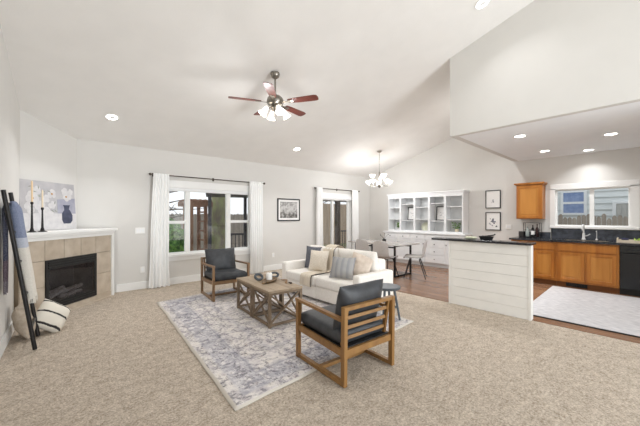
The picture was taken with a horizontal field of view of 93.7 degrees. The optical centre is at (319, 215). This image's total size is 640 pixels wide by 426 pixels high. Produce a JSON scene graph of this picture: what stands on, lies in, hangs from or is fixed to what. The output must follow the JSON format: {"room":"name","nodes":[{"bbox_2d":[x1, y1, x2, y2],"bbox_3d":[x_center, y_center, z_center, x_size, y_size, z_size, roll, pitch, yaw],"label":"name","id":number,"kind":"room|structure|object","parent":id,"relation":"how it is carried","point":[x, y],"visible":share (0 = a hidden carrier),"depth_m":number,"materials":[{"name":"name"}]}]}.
{"room":"living room","nodes":[
{"label":"living room","id":0,"kind":"room"},
{"bbox_2d":[0,24,19,340],"bbox_3d":[-1.014,-1.098,0.265,0.120,4.996,10.163,0,0,-40],"label":"wall","id":1,"kind":"structure","parent":0,"point":[9,104],"depth_m":3.43,"materials":[{"name":"paint"}]},
{"bbox_2d":[0,321,13,358],"bbox_3d":[-1.687,1.330,1.186,0.016,0.140,6.425,0,0,-40],"label":"baseboard","id":2,"kind":"structure","parent":1,"relation":"attached to","point":[7,336],"depth_m":3.21,"materials":[{"name":"white paint"}]},
{"bbox_2d":[20,109,76,230],"bbox_3d":[-4.259,-0.100,4.663,0.770,3.000,0.730,0,0,-42],"label":"wall","id":3,"kind":"structure","parent":0,"point":[48,153],"depth_m":4.59,"materials":[{"name":"paint"}]},
{"bbox_2d":[77,139,369,292],"bbox_3d":[-1.521,-0.050,7.592,8.900,2.900,0.160,0,0,-42],"label":"wall","id":4,"kind":"structure","parent":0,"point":[115,184],"depth_m":6.11,"materials":[{"name":"paint"}]},
{"bbox_2d":[135,228,144,233],"bbox_3d":[-3.443,0.280,5.745,0.165,0.115,0.012,0,0,-42],"label":"light switch","id":5,"kind":"object","parent":4,"relation":"attached to","point":[137,230],"visible":1,"depth_m":5.74,"materials":[{"name":"white plastic"}]},
{"bbox_2d":[140,266,144,272],"bbox_3d":[-3.413,1.030,5.771,0.075,0.115,0.012,0,0,-42],"label":"wall outlet","id":6,"kind":"object","parent":4,"relation":"attached to","point":[142,269],"visible":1,"depth_m":5.77,"materials":[{"name":"white plastic"}]},
{"bbox_2d":[116,264,281,292],"bbox_3d":[-1.164,1.330,7.794,6.900,0.140,0.017,0,0,-42],"label":"baseboard","id":7,"kind":"structure","parent":4,"relation":"attached to","point":[191,278],"depth_m":6.16,"materials":[{"name":"white paint"}]},
{"bbox_2d":[149,173,264,184],"bbox_3d":[-2.352,-0.810,6.662,2.590,0.070,0.110,0,0,-42],"label":"curtain rod","id":8,"kind":"object","parent":4,"relation":"attached to","point":[212,179],"visible":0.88,"depth_m":6.50,"materials":[{"name":"brown metal"}]},
{"bbox_2d":[148,173,169,288],"bbox_3d":[-3.136,0.276,5.858,0.379,2.224,0.082,0,0,-42],"label":"curtain","id":9,"kind":"object","parent":8,"relation":"hanging from","point":[159,248],"visible":1,"depth_m":5.86,"materials":[{"name":"white fabric"}]},
{"bbox_2d":[249,181,263,273],"bbox_3d":[-1.534,0.276,7.300,0.369,2.224,0.083,0,0,-42],"label":"curtain","id":10,"kind":"object","parent":8,"relation":"hanging from","point":[255,188],"visible":1,"depth_m":7.28,"materials":[{"name":"white fabric"}]},
{"bbox_2d":[169,188,248,194],"bbox_3d":[-2.429,-0.544,6.673,1.940,0.068,0.043,0,0,-42],"label":"roller blind","id":11,"kind":"object","parent":4,"relation":"attached to","point":[170,189],"visible":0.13,"depth_m":6.61,"materials":[{"name":"white fabric"}]},
{"bbox_2d":[169,180,249,260],"bbox_3d":[-2.453,0.095,6.699,2.240,1.650,0.180,0,0,-42],"label":"window","id":12,"kind":"structure","parent":4,"relation":"attached to","point":[187,254],"depth_m":6.51,"materials":[{"name":"white paint"}]},
{"bbox_2d":[277,198,299,220],"bbox_3d":[-0.838,-0.165,8.082,0.740,0.600,0.025,0,0,-42],"label":"picture frame","id":13,"kind":"object","parent":4,"relation":"attached to","point":[287,209],"visible":1,"depth_m":8.07,"materials":[{"name":"wood"}]},
{"bbox_2d":[280,202,296,217],"bbox_3d":[-0.838,-0.165,8.081,0.570,0.430,0.002,0,0,-42],"label":"print","id":14,"kind":"object","parent":13,"relation":"attached to","point":[287,209],"depth_m":8.07},
{"bbox_2d":[315,192,351,248],"bbox_3d":[0.436,0.350,9.327,1.650,2.100,0.160,0,0,-42],"label":"door","id":15,"kind":"structure","parent":4,"relation":"attached to","point":[348,203],"depth_m":9.62,"materials":[{"name":"white paint"}]},
{"bbox_2d":[323,195,351,200],"bbox_3d":[0.507,-0.562,9.249,1.430,0.135,0.048,0,0,-42],"label":"roller blind","id":16,"kind":"object","parent":4,"relation":"attached to","point":[328,197],"visible":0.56,"depth_m":9.24,"materials":[{"name":"white fabric"}]},
{"bbox_3d":[0.554,-0.810,9.278,1.969,0.070,0.110,0,0,-42],"label":"curtain rod","id":17,"kind":"object","parent":4,"relation":"attached to","visible":0},
{"bbox_2d":[317,187,322,245],"bbox_3d":[0.009,0.276,8.689,0.268,2.224,0.083,0,0,-42],"label":"curtain","id":18,"kind":"object","parent":17,"relation":"hanging from","point":[319,189],"visible":0.73,"depth_m":8.68,"materials":[{"name":"white fabric"}]},
{"bbox_2d":[352,190,358,249],"bbox_3d":[1.164,0.276,9.729,0.309,2.224,0.084,0,0,-42],"label":"curtain","id":19,"kind":"object","parent":17,"relation":"hanging from","point":[355,203],"visible":0.76,"depth_m":9.71,"materials":[{"name":"white fabric"}]},
{"bbox_2d":[0,0,639,177],"bbox_3d":[1.941,-2.475,3.456,9.310,2.403,10.940,0,0,-42],"label":"ceiling","id":20,"kind":"structure","parent":0,"point":[378,71],"depth_m":4.37,"materials":[{"name":"paint"}]},
{"bbox_2d":[104,114,118,120],"bbox_3d":[-3.291,-1.562,4.746,0.195,0.060,0.189,0,0,-36],"label":"recessed light","id":21,"kind":"object","parent":20,"relation":"in","point":[112,117],"visible":1,"depth_m":4.75,"materials":[{"name":"white paint"}]},
{"bbox_2d":[228,71,318,120],"bbox_3d":[-0.676,-1.775,4.498,1.285,0.706,1.267,0,0,-42],"label":"ceiling fan","id":22,"kind":"object","parent":20,"relation":"hanging from","point":[275,102],"visible":1,"depth_m":4.37,"materials":[{"name":"brown wood"}]},
{"bbox_2d":[366,151,392,187],"bbox_3d":[1.606,-1.266,8.165,0.728,1.001,0.744,0,0,-42],"label":"chandelier","id":23,"kind":"object","parent":20,"relation":"hanging from","point":[381,176],"visible":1,"depth_m":8.17,"materials":[{"name":"white glass"}]},
{"bbox_2d":[474,0,490,9],"bbox_3d":[2.133,-2.788,3.938,0.195,0.060,0.189,0,0,-36],"label":"recessed light","id":24,"kind":"object","parent":20,"relation":"in","point":[480,4],"visible":1,"depth_m":3.95,"materials":[{"name":"white paint"}]},
{"bbox_2d":[513,135,526,137],"bbox_3d":[3.251,-1.295,4.878,0.196,0.006,0.196,0,0,-42],"label":"recessed light","id":25,"kind":"object","parent":20,"relation":"in","point":[516,136],"visible":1,"depth_m":4.88,"materials":[{"name":"white paint"}]},
{"bbox_2d":[602,132,618,135],"bbox_3d":[4.611,-1.295,4.757,0.196,0.006,0.196,0,0,-42],"label":"recessed light","id":26,"kind":"object","parent":20,"relation":"in","point":[615,133],"visible":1,"depth_m":4.76,"materials":[{"name":"white paint"}]},
{"bbox_2d":[0,258,639,425],"bbox_3d":[1.942,1.460,3.485,9.350,0.120,10.980,0,0,-42],"label":"floor","id":27,"kind":"structure","parent":0,"point":[119,359],"depth_m":2.63,"materials":[{"name":"beige carpet"}]},
{"bbox_2d":[0,190,39,349],"bbox_3d":[-3.203,0.564,3.225,0.282,1.653,0.498,0,0,-42],"label":"blanket ladder","id":28,"kind":"object","parent":27,"relation":"on","point":[30,322],"visible":0.8,"depth_m":3.06,"materials":[{"name":"black wood"}]},
{"bbox_2d":[2,206,8,294],"bbox_3d":[-3.200,0.331,3.053,0.046,0.922,0.130,0,0,-42],"label":"throw blanket","id":29,"kind":"object","parent":28,"relation":"hanging from","point":[4,221],"visible":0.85,"depth_m":3.01,"materials":[{"name":"fabric"}]},
{"bbox_2d":[9,201,37,303],"bbox_3d":[-3.280,0.401,3.317,0.235,1.112,0.340,0,0,-42],"label":"throw blanket","id":30,"kind":"object","parent":28,"relation":"hanging from","point":[16,211],"visible":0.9,"depth_m":3.22,"materials":[{"name":"white fabric"}]},
{"bbox_2d":[11,301,36,339],"bbox_3d":[-3.406,1.195,3.474,0.235,0.384,0.405,0,0,-31],"label":"throw pillow","id":31,"kind":"object","parent":27,"relation":"on","point":[18,316],"visible":0.63,"depth_m":3.33,"materials":[{"name":"beige fabric"}]},
{"bbox_2d":[36,299,70,332],"bbox_3d":[-3.266,1.220,3.647,0.310,0.437,0.353,0,0,-29],"label":"throw pillow","id":32,"kind":"object","parent":27,"relation":"on","point":[51,315],"visible":0.8,"depth_m":3.59,"materials":[{"name":"white fabric"}]},
{"bbox_2d":[14,228,117,309],"bbox_3d":[-3.910,0.807,4.593,0.550,1.185,1.730,0,0,3],"label":"fireplace","id":33,"kind":"object","parent":27,"relation":"on","point":[73,269],"visible":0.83,"depth_m":4.58,"materials":[{"name":"tile"}]},
{"bbox_2d":[28,181,36,232],"bbox_3d":[-3.784,-0.126,3.941,0.100,0.680,0.100,0,0,-42],"label":"candlestick","id":34,"kind":"object","parent":33,"relation":"on","point":[31,202],"visible":0.98,"depth_m":3.93,"materials":[{"name":"black metal"}]},
{"bbox_2d":[31,181,32,201],"bbox_3d":[-3.784,-0.325,3.941,0.021,0.282,0.020,0,0,-42],"label":"candle","id":35,"kind":"object","parent":34,"relation":"on","point":[31,181],"depth_m":3.94,"materials":[{"name":"beige wax"}]},
{"bbox_2d":[37,190,46,231],"bbox_3d":[-3.749,-0.071,4.052,0.100,0.570,0.100,0,0,-42],"label":"candlestick","id":36,"kind":"object","parent":33,"relation":"on","point":[42,229],"visible":0.98,"depth_m":4.04,"materials":[{"name":"black metal"}]},
{"bbox_2d":[41,190,42,206],"bbox_3d":[-3.749,-0.235,4.052,0.021,0.242,0.020,0,0,-42],"label":"candle","id":37,"kind":"object","parent":36,"relation":"on","point":[42,190],"depth_m":4.04,"materials":[{"name":"beige wax"}]},
{"bbox_2d":[19,179,76,230],"bbox_3d":[-4.129,-0.153,4.571,0.087,0.731,0.880,0,0,3],"label":"painting","id":38,"kind":"object","parent":33,"relation":"on","point":[59,212],"visible":0.87,"depth_m":4.55,"materials":[{"name":"fabric"}]},
{"bbox_2d":[26,228,117,241],"bbox_3d":[-3.910,0.275,4.593,0.550,0.119,1.730,0,0,3],"label":"mantel shelf","id":39,"kind":"object","parent":33,"relation":"attached to","point":[88,233],"depth_m":4.45,"materials":[{"name":"white paint"}]},
{"bbox_2d":[157,278,413,410],"bbox_3d":[-0.749,1.392,4.452,2.875,0.013,3.620,0,0,-42],"label":"area rug","id":40,"kind":"object","parent":27,"relation":"on","point":[248,361],"visible":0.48,"depth_m":3.29,"materials":[{"name":"white fabric"}]},
{"bbox_2d":[201,247,249,301],"bbox_3d":[-1.687,0.991,5.311,0.634,0.794,0.728,0,0,-37],"label":"armchair","id":41,"kind":"object","parent":40,"relation":"on","point":[220,268],"visible":0.96,"depth_m":5.30,"materials":[{"name":"brown wood"}]},
{"bbox_2d":[205,247,235,271],"bbox_3d":[-1.809,0.812,5.475,0.550,0.437,0.214,0,0,-36],"label":"cushion","id":42,"kind":"object","parent":41,"relation":"on","point":[222,259],"depth_m":5.41,"materials":[{"name":"grey leather"}]},
{"bbox_2d":[204,268,246,280],"bbox_3d":[-1.666,1.019,5.282,0.552,0.150,0.630,0,0,-36],"label":"seat cushion","id":43,"kind":"object","parent":41,"relation":"on","point":[220,274],"depth_m":5.10,"materials":[{"name":"grey leather"}]},
{"bbox_2d":[236,274,280,316],"bbox_3d":[-0.906,1.160,4.469,0.498,0.455,0.524,0,0,-37],"label":"coffee table","id":44,"kind":"object","parent":40,"relation":"on","point":[245,281],"visible":0.52,"depth_m":4.40,"materials":[{"name":"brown wood"}]},
{"bbox_2d":[254,273,263,280],"bbox_3d":[-0.882,0.877,4.320,0.093,0.104,0.157,0,0,35],"label":"ring","id":45,"kind":"object","parent":44,"relation":"on","point":[256,274],"visible":1,"depth_m":4.30,"materials":[{"name":"grey stone"}]},
{"bbox_2d":[251,280,302,328],"bbox_3d":[-0.587,1.160,4.046,0.498,0.455,0.524,0,0,-37],"label":"coffee table","id":46,"kind":"object","parent":40,"relation":"on","point":[277,287],"visible":0.94,"depth_m":3.93,"materials":[{"name":"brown wood"}]},
{"bbox_2d":[262,277,276,283],"bbox_3d":[-0.724,0.918,4.250,0.188,0.028,0.421,0,0,13],"label":"wooden tray","id":47,"kind":"object","parent":46,"relation":"on","point":[273,278],"visible":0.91,"depth_m":4.27,"materials":[{"name":"brown wood"}]},
{"bbox_2d":[266,272,271,279],"bbox_3d":[-0.735,0.865,4.344,0.086,0.108,0.086,0,0,-42],"label":"pillar candle","id":48,"kind":"object","parent":47,"relation":"on","point":[269,274],"visible":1,"depth_m":4.31,"materials":[{"name":"white wax"}]},
{"bbox_2d":[282,245,392,305],"bbox_3d":[0.223,0.974,5.133,0.840,0.827,1.890,0,0,-42],"label":"sofa","id":49,"kind":"object","parent":40,"relation":"on","point":[324,288],"visible":0.38,"depth_m":4.75,"materials":[{"name":"beige fabric"}]},
{"bbox_2d":[287,268,329,285],"bbox_3d":[-0.118,1.062,5.362,0.640,0.158,0.794,0,0,-42],"label":"seat cushion","id":50,"kind":"object","parent":49,"relation":"on","point":[293,274],"depth_m":5.27,"materials":[{"name":"beige fabric"}]},
{"bbox_2d":[305,246,321,267],"bbox_3d":[-0.129,0.777,5.619,0.400,0.416,0.157,0,0,42],"label":"throw pillow","id":51,"kind":"object","parent":49,"relation":"on","point":[308,252],"visible":0.39,"depth_m":5.62,"materials":[{"name":"fabric"}]},
{"bbox_2d":[308,250,328,271],"bbox_3d":[-0.026,0.792,5.312,0.382,0.365,0.170,0,0,31],"label":"throw pillow","id":52,"kind":"object","parent":49,"relation":"on","point":[318,259],"visible":1,"depth_m":5.25,"materials":[{"name":"beige fabric"}]},
{"bbox_2d":[300,244,345,286],"bbox_3d":[0.097,0.841,5.257,0.887,0.640,0.357,0,0,-42],"label":"throw blanket","id":53,"kind":"object","parent":49,"relation":"on","point":[305,277],"visible":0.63,"depth_m":5.20,"materials":[{"name":"beige fabric"}]},
{"bbox_2d":[310,245,339,256],"bbox_3d":[0.100,0.773,5.559,0.213,0.424,0.794,0,0,-42],"label":"cushion","id":54,"kind":"object","parent":49,"relation":"on","point":[336,252],"depth_m":5.26,"materials":[{"name":"beige fabric"}]},
{"bbox_2d":[315,275,353,291],"bbox_3d":[0.416,1.062,4.769,0.640,0.158,0.794,0,0,-42],"label":"seat cushion","id":55,"kind":"object","parent":49,"relation":"on","point":[322,282],"depth_m":4.64,"materials":[{"name":"beige fabric"}]},
{"bbox_2d":[329,256,355,279],"bbox_3d":[0.354,0.812,4.719,0.400,0.318,0.206,0,0,24],"label":"throw pillow","id":56,"kind":"object","parent":49,"relation":"on","point":[341,267],"visible":1,"depth_m":4.66,"materials":[{"name":"grey fabric"}]},
{"bbox_2d":[339,248,378,271],"bbox_3d":[0.634,0.773,4.966,0.213,0.424,0.794,0,0,-42],"label":"cushion","id":57,"kind":"object","parent":49,"relation":"on","point":[344,253],"depth_m":4.76,"materials":[{"name":"beige fabric"}]},
{"bbox_2d":[352,252,372,274],"bbox_3d":[0.636,0.782,4.724,0.428,0.413,0.183,0,0,37],"label":"throw pillow","id":58,"kind":"object","parent":49,"relation":"on","point":[363,264],"visible":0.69,"depth_m":4.66,"materials":[{"name":"fabric"}]},
{"bbox_2d":[295,279,394,387],"bbox_3d":[0.226,0.991,2.887,0.634,0.794,0.728,0,0,-37],"label":"armchair","id":59,"kind":"object","parent":40,"relation":"on","point":[349,327],"visible":1,"depth_m":2.67,"materials":[{"name":"brown wood"}]},
{"bbox_2d":[301,304,382,342],"bbox_3d":[0.204,1.019,2.916,0.552,0.150,0.630,0,0,-38],"label":"seat cushion","id":60,"kind":"object","parent":59,"relation":"on","point":[322,325],"depth_m":2.72,"materials":[{"name":"grey leather"}]},
{"bbox_2d":[332,279,382,330],"bbox_3d":[0.350,0.812,2.725,0.550,0.437,0.214,0,0,-38],"label":"cushion","id":61,"kind":"object","parent":59,"relation":"on","point":[361,319],"depth_m":2.62,"materials":[{"name":"grey leather"}]},
{"bbox_2d":[379,283,400,319],"bbox_3d":[0.907,1.166,4.074,0.360,0.439,0.360,0,0,-42],"label":"stool","id":62,"kind":"object","parent":40,"relation":"on","point":[388,287],"visible":0.61,"depth_m":3.99,"materials":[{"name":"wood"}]},
{"bbox_2d":[355,239,368,250],"bbox_3d":[1.152,0.975,7.362,0.520,0.848,0.456,0,0,-40],"label":"dining chair","id":63,"kind":"object","parent":27,"relation":"on","point":[361,244],"visible":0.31,"depth_m":7.17,"materials":[{"name":"beige fabric"}]},
{"bbox_2d":[348,239,419,277],"bbox_3d":[1.561,1.026,7.488,0.840,0.748,1.560,0,0,-42],"label":"dining table","id":64,"kind":"object","parent":27,"relation":"on","point":[395,244],"visible":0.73,"depth_m":7.13,"materials":[{"name":"black metal"}]},
{"bbox_2d":[373,241,398,276],"bbox_3d":[1.488,0.975,6.883,0.520,0.848,0.456,0,0,-44],"label":"dining chair","id":65,"kind":"object","parent":27,"relation":"on","point":[381,247],"visible":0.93,"depth_m":6.70,"materials":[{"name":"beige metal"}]},
{"bbox_2d":[403,240,427,279],"bbox_3d":[2.190,0.975,6.875,0.520,0.848,0.456,0,0,22],"label":"dining chair","id":66,"kind":"object","parent":27,"relation":"on","point":[409,256],"visible":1,"depth_m":6.76,"materials":[{"name":"grey fabric"}]},
{"bbox_2d":[383,190,471,268],"bbox_3d":[2.982,0.362,8.646,0.462,2.075,2.520,0,0,-42],"label":"tall cabinet","id":67,"kind":"object","parent":27,"relation":"on","point":[455,203],"visible":0.78,"depth_m":8.52,"materials":[{"name":"white paint"}]},
{"bbox_2d":[407,207,412,219],"bbox_3d":[2.804,-0.072,9.111,0.059,0.401,0.300,0,0,-42],"label":"picture frame","id":68,"kind":"object","parent":67,"relation":"on","point":[410,209],"visible":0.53,"depth_m":9.16,"materials":[{"name":"grey"}]},
{"bbox_2d":[421,222,427,230],"bbox_3d":[3.081,0.312,8.735,0.080,0.255,0.254,0,0,-42],"label":"decorative plate","id":69,"kind":"object","parent":67,"relation":"in","point":[424,226],"visible":0.84,"depth_m":8.74,"materials":[{"name":"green ceramic"}]},
{"bbox_2d":[383,231,471,235],"bbox_3d":[2.985,0.486,8.649,0.450,0.036,2.520,0,0,-42],"label":"countertop","id":70,"kind":"structure","parent":67,"relation":"on","point":[383,231],"depth_m":8.22,"materials":[{"name":"white paint"}]},
{"bbox_2d":[436,206,443,221],"bbox_3d":[3.418,-0.057,8.429,0.059,0.429,0.307,0,0,-42],"label":"picture frame","id":71,"kind":"object","parent":67,"relation":"on","point":[439,209],"visible":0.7,"depth_m":8.46,"materials":[{"name":"grey"}]},
{"bbox_2d":[452,222,460,231],"bbox_3d":[3.650,0.301,8.012,0.222,0.273,0.197,0,0,-42],"label":"potted plant","id":72,"kind":"object","parent":67,"relation":"on","point":[455,225],"visible":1,"depth_m":7.97,"materials":[{"name":"green plant"}]},
{"bbox_2d":[511,240,556,284],"bbox_3d":[4.729,0.960,6.553,0.698,0.880,0.788,0,0,-42],"label":"base cabinet","id":73,"kind":"object","parent":27,"relation":"on","point":[544,252],"visible":0.54,"depth_m":6.17,"materials":[{"name":"brown wood"}]},
{"bbox_2d":[533,286,639,337],"bbox_3d":[4.442,1.395,4.396,2.415,0.011,2.090,0,0,-42],"label":"kitchen rug","id":74,"kind":"object","parent":27,"relation":"on","point":[620,314],"visible":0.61,"depth_m":4.46,"materials":[{"name":"white fabric"}]},
{"bbox_2d":[556,242,619,293],"bbox_3d":[5.296,0.960,5.923,0.698,0.880,0.903,0,0,-42],"label":"base cabinet","id":75,"kind":"object","parent":27,"relation":"on","point":[596,266],"visible":0.99,"depth_m":5.65,"materials":[{"name":"brown wood"}]},
{"bbox_2d":[509,228,639,245],"bbox_3d":[5.222,0.397,5.987,0.724,0.245,2.350,0,0,-42],"label":"countertop","id":76,"kind":"structure","parent":75,"relation":"on","point":[608,237],"depth_m":6.08,"materials":[{"name":"black stone"}]},
{"bbox_2d":[523,222,541,237],"bbox_3d":[4.726,0.312,6.677,0.150,0.330,0.310,0,0,-42],"label":"rack","id":77,"kind":"object","parent":76,"relation":"on","point":[525,222],"visible":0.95,"depth_m":6.71,"materials":[{"name":"black metal"}]},
{"bbox_2d":[531,225,534,236],"bbox_3d":[4.729,0.327,6.667,0.071,0.260,0.070,0,0,-42],"label":"bottle","id":78,"kind":"object","parent":77,"relation":"in","point":[532,228],"visible":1,"depth_m":6.64,"materials":[{"name":"white glass"}]},
{"bbox_2d":[535,224,538,236],"bbox_3d":[4.782,0.317,6.607,0.066,0.280,0.065,0,0,-42],"label":"bottle","id":79,"kind":"object","parent":77,"relation":"in","point":[537,228],"visible":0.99,"depth_m":6.59,"materials":[{"name":"brown glass"}]},
{"bbox_2d":[582,224,589,239],"bbox_3d":[5.355,0.322,6.094,0.190,0.319,0.123,0,0,-8],"label":"faucet","id":80,"kind":"object","parent":76,"relation":"on","point":[583,227],"visible":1,"depth_m":6.11,"materials":[{"name":"silver metal"}]},
{"bbox_2d":[566,239,608,241],"bbox_3d":[5.238,0.502,5.914,0.378,0.032,0.660,0,0,-42],"label":"sink","id":81,"kind":"object","parent":76,"relation":"in","point":[566,239],"depth_m":5.99,"materials":[{"name":"silver metal"}]},
{"bbox_2d":[617,237,639,242],"bbox_3d":[5.674,0.444,5.445,0.280,0.075,0.400,0,0,-42],"label":"serving tray","id":82,"kind":"object","parent":76,"relation":"on","point":[618,239],"visible":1,"depth_m":5.39,"materials":[{"name":"beige wood"}]},
{"bbox_2d":[566,282,586,288],"bbox_3d":[4.997,1.353,5.845,0.009,0.070,0.320,0,0,-42],"label":"floor register","id":83,"kind":"object","parent":75,"relation":"attached to","point":[567,283],"visible":1,"depth_m":5.84,"materials":[{"name":"black metal"}]},
{"bbox_2d":[620,245,639,296],"bbox_3d":[5.787,0.962,5.345,0.705,0.877,0.600,0,0,-42],"label":"dishwasher","id":84,"kind":"object","parent":27,"relation":"on","point":[629,255],"visible":1,"depth_m":5.25,"materials":[{"name":"black metal"}]},
{"bbox_2d":[431,237,535,320],"bbox_3d":[2.409,0.880,4.554,0.245,1.040,1.395,0,0,-42],"label":"kitchen island","id":85,"kind":"structure","parent":0,"point":[496,276],"depth_m":4.36,"materials":[{"name":"paint"}]},
{"bbox_2d":[431,237,535,245],"bbox_3d":[2.409,0.377,4.554,0.245,0.034,1.395,0,0,-42],"label":"countertop","id":86,"kind":"structure","parent":85,"relation":"on","point":[434,238],"depth_m":4.41,"materials":[{"name":"black stone"}]},
{"bbox_2d":[479,234,495,239],"bbox_3d":[2.505,0.310,4.503,0.124,0.098,0.240,0,0,-42],"label":"basket","id":87,"kind":"object","parent":85,"relation":"on","point":[486,237],"visible":1,"depth_m":4.47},
{"bbox_2d":[479,236,493,239],"bbox_3d":[2.499,0.332,4.511,0.124,0.055,0.220,0,0,-42],"label":"bowl","id":88,"kind":"object","parent":87,"relation":"on","point":[481,237],"depth_m":4.47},
{"bbox_2d":[397,290,639,343],"bbox_3d":[1.784,1.396,5.226,0.045,0.008,7.780,0,0,-42],"label":"trim","id":89,"kind":"structure","parent":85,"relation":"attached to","point":[397,290],"depth_m":3.73,"materials":[{"name":"brown wood"}]},
{"bbox_2d":[370,138,639,250],"bbox_3d":[4.337,-1.098,7.632,0.160,4.996,7.940,0,0,-42],"label":"wall","id":90,"kind":"structure","parent":0,"point":[453,164],"depth_m":7.63,"materials":[{"name":"paint"}]},
{"bbox_2d":[485,212,500,229],"bbox_3d":[4.328,0.130,7.503,0.025,0.450,0.345,0,0,-42],"label":"picture frame","id":91,"kind":"object","parent":90,"relation":"attached to","point":[492,219],"visible":1,"depth_m":7.50,"materials":[{"name":"grey paper"}]},
{"bbox_2d":[485,190,500,207],"bbox_3d":[4.328,-0.420,7.503,0.025,0.450,0.345,0,0,-42],"label":"picture frame","id":92,"kind":"object","parent":90,"relation":"attached to","point":[492,197],"visible":1,"depth_m":7.50,"materials":[{"name":"grey"}]},
{"bbox_2d":[514,182,547,218],"bbox_3d":[4.765,-0.340,6.793,0.323,0.810,0.570,0,0,-42],"label":"upper cabinet","id":93,"kind":"object","parent":90,"relation":"attached to","point":[530,197],"visible":1,"depth_m":6.68,"materials":[{"name":"brown wood"}]},
{"bbox_2d":[529,228,639,240],"bbox_3d":[5.491,0.378,6.220,0.013,0.207,2.336,0,0,-42],"label":"backsplash","id":94,"kind":"structure","parent":90,"relation":"attached to","point":[556,233],"depth_m":6.12,"materials":[{"name":"stone"}]},
{"bbox_2d":[550,179,639,229],"bbox_3d":[5.596,-0.212,6.182,0.170,0.955,1.360,0,0,-42],"label":"window","id":95,"kind":"structure","parent":90,"relation":"in","point":[633,186],"depth_m":6.05,"materials":[{"name":"white paint"}]},
{"bbox_2d":[450,0,639,161],"bbox_3d":[4.530,-2.448,4.772,3.380,2.296,3.430,0,0,-42],"label":"wall","id":96,"kind":"structure","parent":0,"point":[549,59],"depth_m":3.96,"materials":[{"name":"paint"}]},
{"label":"outside","id":97,"kind":"structure","parent":0,"visible":0},
{"bbox_3d":[-5.607,1.750,19.677,46.000,0.100,23.250,0,0,-42],"label":"ground","id":98,"kind":"structure","parent":97,"visible":0},
{"bbox_2d":[169,218,183,252],"bbox_3d":[-4.403,0.863,7.840,1.966,1.688,1.689,0,0,-42],"label":"hedge","id":99,"kind":"object","parent":98,"relation":"on","point":[176,233],"visible":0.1,"depth_m":7.67,"materials":[{"name":"green plant"}]},
{"bbox_2d":[169,191,202,217],"bbox_3d":[-5.792,-0.110,9.384,2.842,3.652,3.756,0,0,38],"label":"tree","id":100,"kind":"object","parent":98,"relation":"on","point":[170,209],"visible":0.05,"depth_m":9.80,"materials":[{"name":"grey plant"}]},
{"bbox_2d":[178,199,212,250],"bbox_3d":[-4.012,0.590,9.642,0.840,2.220,1.000,0,0,-42],"label":"pergola","id":101,"kind":"object","parent":98,"relation":"on","point":[198,203],"visible":0.61,"depth_m":9.54,"materials":[{"name":"red wood"}]},
{"bbox_2d":[169,213,247,250],"bbox_3d":[-7.591,0.793,10.673,15.000,1.815,0.066,0,0,-42],"label":"wooden fence","id":102,"kind":"object","parent":98,"relation":"on","point":[235,227],"visible":0.09,"depth_m":13.83,"materials":[{"name":"brown wood"}]},
{"bbox_2d":[212,197,224,248],"bbox_3d":[-3.650,-0.398,10.283,1.502,4.204,1.390,0,0,-27],"label":"tree","id":103,"kind":"object","parent":98,"relation":"on","point":[218,209],"visible":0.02,"depth_m":10.08,"materials":[{"name":"green plant"}]},
{"bbox_2d":[323,203,345,244],"bbox_3d":[4.689,0.468,21.730,17.950,2.465,0.066,0,0,-42],"label":"wooden fence","id":104,"kind":"object","parent":98,"relation":"on","point":[326,207],"visible":0.06,"depth_m":17.98,"materials":[{"name":"beige wood"}]},
{"bbox_3d":[0.364,1.580,11.328,7.300,0.240,2.850,0,0,-42],"label":"deck","id":105,"kind":"object","parent":98,"relation":"on","visible":0},
{"bbox_2d":[206,193,247,248],"bbox_3d":[-2.015,0.085,8.994,2.680,2.750,1.360,0,0,-20],"label":"gazebo","id":106,"kind":"object","parent":105,"relation":"on","point":[209,195],"visible":0.3,"depth_m":8.49,"materials":[{"name":"black metal"}]},
{"bbox_2d":[323,200,345,244],"bbox_3d":[0.964,0.085,11.633,4.000,2.750,0.160,0,0,-42],"label":"pergola","id":107,"kind":"object","parent":105,"relation":"on","point":[337,203],"visible":0.18,"depth_m":11.30,"materials":[{"name":"brown wood"}]},
{"bbox_2d":[341,230,345,246],"bbox_3d":[1.647,1.005,12.248,2.260,0.910,0.040,0,0,-42],"label":"deck railing","id":108,"kind":"object","parent":105,"relation":"on","point":[342,231],"visible":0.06,"depth_m":11.55,"materials":[{"name":"brown wood"}]},
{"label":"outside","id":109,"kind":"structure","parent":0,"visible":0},
{"bbox_3d":[8.752,1.750,7.033,5.580,0.100,14.740,0,0,-42],"label":"ground","id":110,"kind":"structure","parent":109,"visible":0},
{"bbox_2d":[558,188,627,224],"bbox_3d":[9.418,-0.400,8.480,0.255,4.200,12.000,0,0,-42],"label":"neighbor house","id":111,"kind":"structure","parent":110,"relation":"on","point":[610,202],"depth_m":9.31,"materials":[{"name":"white wood"}]},
{"bbox_2d":[559,214,627,225],"bbox_3d":[7.811,0.818,8.379,0.066,1.764,10.000,0,0,-42],"label":"wooden fence","id":112,"kind":"object","parent":110,"relation":"on","point":[616,221],"visible":0.16,"depth_m":8.40,"materials":[{"name":"wood"}]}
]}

